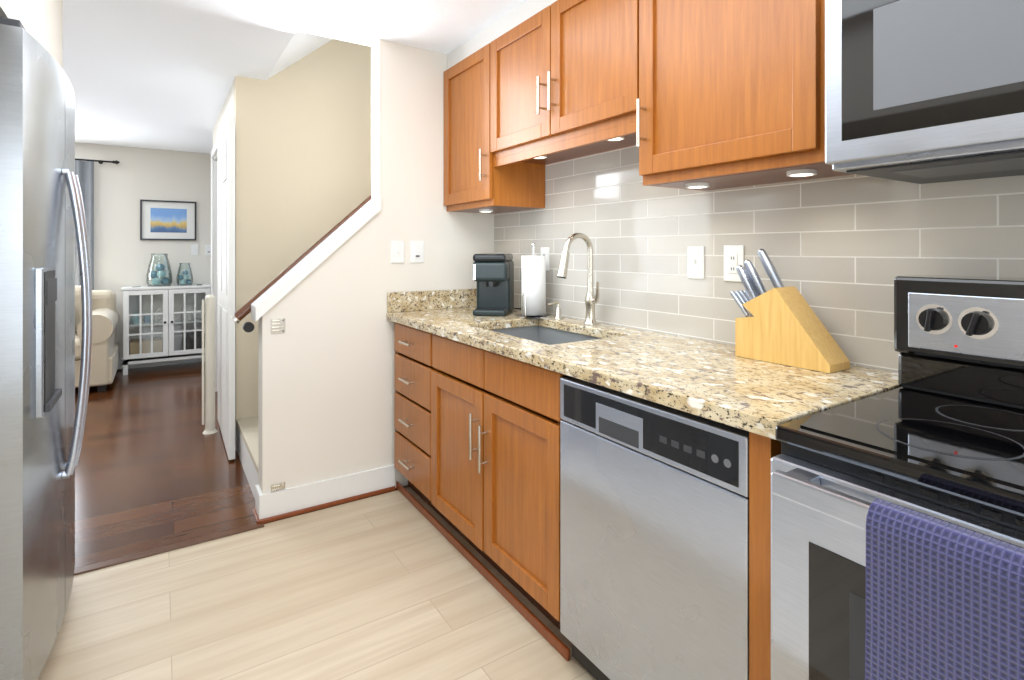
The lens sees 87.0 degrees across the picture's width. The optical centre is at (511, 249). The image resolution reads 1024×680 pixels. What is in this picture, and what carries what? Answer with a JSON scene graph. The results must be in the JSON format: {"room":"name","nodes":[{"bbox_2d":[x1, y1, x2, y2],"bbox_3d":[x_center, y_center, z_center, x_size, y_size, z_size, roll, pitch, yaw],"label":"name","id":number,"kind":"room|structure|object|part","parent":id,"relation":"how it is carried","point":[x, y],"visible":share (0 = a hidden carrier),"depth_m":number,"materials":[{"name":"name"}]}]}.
{"room":"kitchen","nodes":[
{"label":"kitchen","id":0,"kind":"room"},
{"bbox_2d":[0,0,62,68],"bbox_3d":[-2.045,0.081,-1.177,4.055,2.310,5.300,0,0,-33],"label":"wall","id":1,"kind":"structure","parent":0,"point":[41,21],"depth_m":1.78,"materials":[{"name":"paint"}]},
{"bbox_2d":[75,142,210,356],"bbox_3d":[-4.905,0.081,5.098,6.100,2.310,0.120,0,0,-33],"label":"wall","id":2,"kind":"structure","parent":0,"point":[123,252],"depth_m":5.66,"materials":[{"name":"paint"}]},
{"bbox_2d":[75,158,119,163],"bbox_3d":[-4.834,-0.892,5.017,1.930,0.040,0.093,0,0,-33],"label":"curtain rod","id":3,"kind":"object","parent":2,"relation":"attached to","point":[113,162],"visible":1,"depth_m":5.43,"materials":[{"name":"black metal"}]},
{"bbox_2d":[75,160,93,289],"bbox_3d":[-4.345,0.162,5.301,0.380,2.088,0.044,0,0,-33],"label":"curtain","id":4,"kind":"object","parent":3,"relation":"hanging from","point":[84,171],"visible":0.21,"depth_m":5.35,"materials":[{"name":"grey fabric"}]},
{"bbox_2d":[118,357,201,368],"bbox_3d":[-4.868,1.173,5.042,6.100,0.125,0.014,0,0,-33],"label":"baseboard","id":5,"kind":"structure","parent":2,"relation":"attached to","point":[120,366],"depth_m":5.76,"materials":[{"name":"white wood"}]},
{"bbox_2d":[140,199,195,239],"bbox_3d":[-3.688,-0.315,5.804,0.510,0.425,0.022,0,0,-33],"label":"picture frame","id":6,"kind":"object","parent":2,"relation":"attached to","point":[166,220],"visible":0.94,"depth_m":5.80,"materials":[{"name":"grey"}]},
{"bbox_2d":[191,245,197,254],"bbox_3d":[-3.490,0.001,5.936,0.072,0.116,0.016,0,0,-33],"label":"switch plate","id":7,"kind":"object","parent":2,"relation":"attached to","point":[194,248],"depth_m":5.94,"materials":[{"name":"white plastic"}]},
{"bbox_2d":[205,245,210,254],"bbox_3d":[-3.376,0.001,6.014,0.072,0.116,0.010,0,0,-33],"label":"switch plate","id":8,"kind":"object","parent":2,"relation":"attached to","point":[207,247],"depth_m":6.01,"materials":[{"name":"white plastic"}]},
{"bbox_2d":[213,81,233,156],"bbox_3d":[-2.167,0.081,4.153,0.120,2.310,1.650,0,0,-33],"label":"wall","id":9,"kind":"structure","parent":0,"point":[227,107],"depth_m":3.82,"materials":[{"name":"paint"}]},
{"bbox_2d":[211,113,234,459],"bbox_3d":[-2.082,0.187,3.986,0.200,2.098,1.898,0,0,-33],"label":"hall door","id":10,"kind":"structure","parent":9,"relation":"in","point":[223,226],"depth_m":3.33,"materials":[{"name":"white wood"}]},
{"bbox_2d":[63,0,525,153],"bbox_3d":[-2.340,-1.199,1.154,6.100,0.250,9.530,0,0,-33],"label":"ceiling","id":11,"kind":"structure","parent":0,"point":[156,74],"depth_m":2.80,"materials":[{"name":"white paint"}]},
{"bbox_2d":[266,31,332,79],"bbox_3d":[-0.823,-1.661,3.351,1.160,1.174,0.920,0,0,-33],"label":"ceiling","id":12,"kind":"structure","parent":0,"point":[300,45],"depth_m":3.21,"materials":[{"name":"white paint"}]},
{"bbox_2d":[234,39,370,448],"bbox_3d":[-1.177,-0.719,3.741,1.330,3.910,0.120,0,0,-33],"label":"wall","id":13,"kind":"structure","parent":0,"point":[302,155],"depth_m":3.50,"materials":[{"name":"beige paint"}]},
{"bbox_2d":[37,362,595,679],"bbox_3d":[-2.362,1.266,1.188,6.100,0.060,9.610,0,0,-33],"label":"floor","id":14,"kind":"structure","parent":0,"point":[395,585],"depth_m":2.01,"materials":[{"name":"wood"}]},
{"bbox_2d":[0,17,91,679],"bbox_3d":[-1.718,0.335,1.517,0.860,1.802,0.910,0,0,-33],"label":"fridge","id":15,"kind":"object","parent":14,"relation":"on","point":[42,222],"visible":1,"depth_m":1.40,"materials":[{"name":"grey metal"}]},
{"bbox_2d":[75,285,118,391],"bbox_3d":[-4.614,0.786,4.495,2.140,0.900,0.930,0,0,-33],"label":"sofa","id":16,"kind":"object","parent":14,"relation":"on","point":[105,350],"visible":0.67,"depth_m":4.69,"materials":[{"name":"beige fabric"}]},
{"bbox_2d":[121,284,210,374],"bbox_3d":[-3.586,0.806,5.634,0.785,0.860,0.383,0,0,-33],"label":"sideboard","id":17,"kind":"object","parent":14,"relation":"on","point":[162,323],"visible":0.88,"depth_m":5.55,"materials":[{"name":"white wood"}]},
{"bbox_2d":[146,254,172,286],"bbox_3d":[-3.656,0.207,5.600,0.230,0.335,0.230,0,0,-33],"label":"glass jar","id":18,"kind":"object","parent":17,"relation":"on","point":[163,275],"visible":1,"depth_m":5.56,"materials":[{"name":"blue"}]},
{"bbox_2d":[176,263,192,285],"bbox_3d":[-3.468,0.258,5.723,0.156,0.235,0.156,0,0,-33],"label":"glass jar","id":19,"kind":"object","parent":17,"relation":"on","point":[186,281],"visible":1,"depth_m":5.70,"materials":[{"name":"blue"}]},
{"bbox_2d":[74,523,263,574],"bbox_3d":[-1.418,1.232,2.231,0.720,0.007,0.046,0,0,-33],"label":"threshold","id":20,"kind":"object","parent":14,"relation":"on","point":[116,561],"depth_m":2.21,"materials":[{"name":"brown wood"}]},
{"bbox_2d":[202,295,217,434],"bbox_3d":[-2.045,0.771,3.654,0.092,0.930,0.090,0,0,-33],"label":"baby gate","id":21,"kind":"object","parent":14,"relation":"on","point":[210,364],"visible":1,"depth_m":3.63,"materials":[{"name":"beige"}]},
{"bbox_2d":[236,416,257,497],"bbox_3d":[-0.935,0.666,3.278,1.225,1.140,0.916,0,0,-33],"label":"stairs","id":22,"kind":"structure","parent":14,"relation":"on","point":[247,439],"depth_m":3.00,"materials":[{"name":"beige carpet"}]},
{"bbox_2d":[394,322,421,513],"bbox_3d":[-0.214,0.799,2.719,0.623,0.874,0.559,0,0,-33],"label":"base cabinet","id":23,"kind":"object","parent":14,"relation":"on","point":[407,340],"depth_m":2.59,"materials":[{"name":"brown wood"}]},
{"bbox_2d":[422,331,469,561],"bbox_3d":[0.038,0.799,2.331,0.623,0.874,0.540,0,0,-33],"label":"base cabinet","id":24,"kind":"object","parent":14,"relation":"on","point":[445,361],"depth_m":2.26,"materials":[{"name":"brown wood"}]},
{"bbox_2d":[470,346,537,630],"bbox_3d":[0.260,0.799,1.989,0.623,0.874,0.519,0,0,-33],"label":"base cabinet","id":25,"kind":"object","parent":14,"relation":"on","point":[477,448],"depth_m":1.88,"materials":[{"name":"brown wood"}]},
{"bbox_2d":[386,288,900,439],"bbox_3d":[0.196,0.289,2.068,0.645,0.140,2.097,0,0,-33],"label":"countertop","id":26,"kind":"structure","parent":25,"relation":"on","point":[719,382],"depth_m":1.49,"materials":[{"name":"stone"}]},
{"bbox_2d":[472,254,520,315],"bbox_3d":[-0.070,0.169,2.754,0.356,0.302,0.312,0,0,-33],"label":"coffee maker","id":27,"kind":"object","parent":26,"relation":"on","point":[493,276],"visible":1,"depth_m":2.63,"materials":[{"name":"grey plastic"}]},
{"bbox_2d":[516,243,550,318],"bbox_3d":[0.103,0.143,2.587,0.170,0.354,0.170,0,0,-33],"label":"paper towel","id":28,"kind":"object","parent":26,"relation":"on","point":[533,286],"visible":1,"depth_m":2.54,"materials":[{"name":"white paper"}]},
{"bbox_2d":[490,326,601,344],"bbox_3d":[0.124,0.455,2.189,0.454,0.190,0.674,0,0,-33],"label":"sink","id":29,"kind":"object","parent":26,"relation":"in","point":[545,335],"visible":0.04,"depth_m":2.49,"materials":[{"name":"silver metal"}]},
{"bbox_2d":[548,301,562,319],"bbox_3d":[0.198,0.277,2.488,0.082,0.086,0.042,0,0,-33],"label":"soap dispenser","id":30,"kind":"object","parent":26,"relation":"on","point":[558,314],"visible":0.98,"depth_m":2.49,"materials":[{"name":"silver metal"}]},
{"bbox_2d":[557,233,598,324],"bbox_3d":[0.285,0.124,2.268,0.208,0.393,0.094,0,0,-33],"label":"faucet","id":31,"kind":"object","parent":26,"relation":"on","point":[591,299],"visible":1,"depth_m":2.30,"materials":[{"name":"silver metal"}]},
{"bbox_2d":[730,248,849,372],"bbox_3d":[0.784,0.158,1.554,0.105,0.324,0.303,0,0,-33],"label":"knife block","id":32,"kind":"object","parent":26,"relation":"on","point":[781,324],"visible":1,"depth_m":1.53,"materials":[{"name":"brown wood"}]},
{"bbox_2d":[560,376,748,679],"bbox_3d":[0.561,0.803,1.506,0.611,0.866,0.610,0,0,-33],"label":"dishwasher","id":33,"kind":"object","parent":14,"relation":"on","point":[654,540],"visible":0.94,"depth_m":1.30,"materials":[{"name":"silver metal"}]},
{"bbox_2d":[538,367,780,679],"bbox_3d":[0.564,0.799,1.521,0.623,0.874,0.727,0,0,-33],"label":"base cabinet","id":34,"kind":"object","parent":14,"relation":"on","point":[761,448],"depth_m":1.61,"materials":[{"name":"brown wood"}]},
{"bbox_2d":[771,275,1023,679],"bbox_3d":[0.921,0.648,0.820,0.736,1.175,0.768,0,0,-33],"label":"range","id":35,"kind":"object","parent":14,"relation":"on","point":[938,433],"visible":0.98,"depth_m":0.93,"materials":[{"name":"grey metal"}]},
{"bbox_2d":[865,498,1023,679],"bbox_3d":[0.587,0.648,0.672,0.066,0.579,0.245,0,0,-33],"label":"hanging towel","id":36,"kind":"object","parent":35,"relation":"hanging from","point":[944,600],"visible":1,"depth_m":0.69,"materials":[{"name":"purple fabric"}]},
{"bbox_2d":[258,211,379,493],"bbox_3d":[-0.937,0.516,2.656,0.550,1.440,0.120,0,0,-33],"label":"wall","id":37,"kind":"structure","parent":0,"point":[319,389],"depth_m":2.61,"materials":[{"name":"paint"}]},
{"bbox_2d":[271,318,284,491],"bbox_3d":[-1.077,0.731,2.488,0.062,0.828,0.007,0,0,-33],"label":"bracket","id":38,"kind":"object","parent":37,"relation":"attached to","point":[278,325],"visible":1,"depth_m":2.49,"materials":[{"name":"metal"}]},
{"bbox_2d":[251,39,380,321],"bbox_3d":[-0.950,-0.375,2.648,0.580,1.396,0.156,0,0,-33],"label":"trim","id":39,"kind":"structure","parent":37,"relation":"on","point":[286,283],"depth_m":2.67,"materials":[{"name":"white wood"}]},
{"bbox_2d":[231,195,370,331],"bbox_3d":[-0.738,-0.262,2.902,1.374,1.301,0.081,0,0,-33],"label":"handrail","id":40,"kind":"object","parent":39,"relation":"attached to","point":[242,312],"visible":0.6,"depth_m":2.64,"materials":[{"name":"brown wood"}]},
{"bbox_2d":[252,486,395,523],"bbox_3d":[-0.910,1.226,2.659,0.651,0.020,0.146,0,0,-33],"label":"trim","id":41,"kind":"structure","parent":37,"relation":"attached to","point":[321,506],"depth_m":2.57,"materials":[{"name":"wood"}]},
{"bbox_2d":[256,464,394,519],"bbox_3d":[-0.875,1.173,2.617,0.639,0.125,0.015,0,0,-33],"label":"baseboard","id":42,"kind":"structure","parent":37,"relation":"attached to","point":[275,503],"depth_m":2.59,"materials":[{"name":"white wood"}]},
{"bbox_2d":[380,39,493,486],"bbox_3d":[-0.375,0.081,3.012,0.780,2.310,0.137,0,0,-33],"label":"wall","id":43,"kind":"structure","parent":0,"point":[413,208],"depth_m":2.85,"materials":[{"name":"paint"}]},
{"bbox_3d":[-0.591,0.011,2.799,0.072,0.116,0.016,0,0,-33],"label":"light switch plate set","id":44,"kind":"part","parent":43,"relation":"part of","materials":[{"name":"white plastic"}]},
{"bbox_3d":[-0.502,0.011,2.861,0.076,0.116,0.010,0,0,-33],"label":"light switch plate set","id":45,"kind":"part","parent":43,"relation":"part of","materials":[{"name":"white plastic"}]},
{"bbox_2d":[494,145,1023,372],"bbox_3d":[1.355,0.081,0.974,0.100,2.310,5.200,0,0,-33],"label":"tiled wall","id":46,"kind":"structure","parent":0,"point":[843,252],"depth_m":1.74,"materials":[{"name":"grey tile"}]},
{"bbox_2d":[444,43,544,213],"bbox_3d":[-0.121,-0.591,2.816,0.361,0.766,0.497,0,0,-33],"label":"upper cabinet","id":47,"kind":"object","parent":46,"relation":"attached to","point":[475,180],"visible":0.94,"depth_m":2.68,"materials":[{"name":"brown wood"}]},
{"bbox_2d":[479,209,492,211],"bbox_3d":[-0.135,-0.202,2.808,0.071,0.011,0.071,0,0,-42],"label":"puck light","id":48,"kind":"object","parent":47,"relation":"attached to","point":[481,210],"depth_m":2.78,"materials":[{"name":"beige plastic"}]},
{"bbox_2d":[447,0,556,68],"bbox_3d":[0.543,-1.024,1.853,0.297,0.097,2.835,0,0,-33],"label":"wall","id":49,"kind":"structure","parent":46,"relation":"attached to","point":[516,16],"depth_m":2.52,"materials":[{"name":"white paint"}]},
{"bbox_2d":[541,247,549,270],"bbox_3d":[0.163,0.046,2.704,0.010,0.116,0.072,0,0,-33],"label":"switch plate","id":50,"kind":"object","parent":46,"relation":"attached to","point":[545,251],"depth_m":2.68,"materials":[{"name":"white plastic"}]},
{"bbox_2d":[490,0,638,166],"bbox_3d":[0.271,-0.681,2.214,0.361,0.585,0.935,0,0,-33],"label":"upper cabinet","id":51,"kind":"object","parent":46,"relation":"attached to","point":[564,80],"visible":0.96,"depth_m":2.09,"materials":[{"name":"brown wood"}]},
{"bbox_2d":[533,155,546,158],"bbox_3d":[0.121,-0.418,2.414,0.071,0.011,0.071,0,0,-42],"label":"puck light","id":52,"kind":"object","parent":51,"relation":"attached to","point":[542,157],"depth_m":2.41,"materials":[{"name":"beige plastic"}]},
{"bbox_2d":[607,136,623,140],"bbox_3d":[0.382,-0.418,2.012,0.071,0.011,0.071,0,0,-42],"label":"puck light","id":53,"kind":"object","parent":51,"relation":"attached to","point":[620,138],"depth_m":2.02,"materials":[{"name":"beige plastic"}]},
{"bbox_2d":[687,246,703,278],"bbox_3d":[0.657,0.046,1.940,0.016,0.116,0.072,0,0,-33],"label":"switch plate","id":54,"kind":"object","parent":46,"relation":"attached to","point":[695,254],"depth_m":1.94,"materials":[{"name":"white plastic"}]},
{"bbox_2d":[724,245,743,281],"bbox_3d":[0.743,0.046,1.813,0.010,0.122,0.076,0,0,-33],"label":"electrical outlet","id":55,"kind":"object","parent":46,"relation":"attached to","point":[733,257],"depth_m":1.81,"materials":[{"name":"white plastic"}]},
{"bbox_2d":[636,0,853,190],"bbox_3d":[0.688,-0.591,1.573,0.361,0.766,0.591,0,0,-33],"label":"upper cabinet","id":56,"kind":"object","parent":46,"relation":"attached to","point":[731,93],"visible":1,"depth_m":1.48,"materials":[{"name":"brown wood"}]},
{"bbox_2d":[685,182,709,188],"bbox_3d":[0.584,-0.202,1.701,0.071,0.011,0.071,0,0,-42],"label":"puck light","id":57,"kind":"object","parent":56,"relation":"attached to","point":[698,184],"depth_m":1.68,"materials":[{"name":"beige plastic"}]},
{"bbox_2d":[786,169,816,176],"bbox_3d":[0.764,-0.202,1.425,0.071,0.011,0.071,0,0,-42],"label":"puck light","id":58,"kind":"object","parent":56,"relation":"attached to","point":[801,172],"depth_m":1.40,"materials":[{"name":"beige plastic"}]},
{"bbox_2d":[825,0,1023,183],"bbox_3d":[1.049,-0.378,0.944,0.440,0.430,0.756,0,0,-33],"label":"microwave","id":59,"kind":"object","parent":46,"relation":"attached to","point":[923,91],"visible":1,"depth_m":1.01,"materials":[{"name":"silver metal"}]}
]}

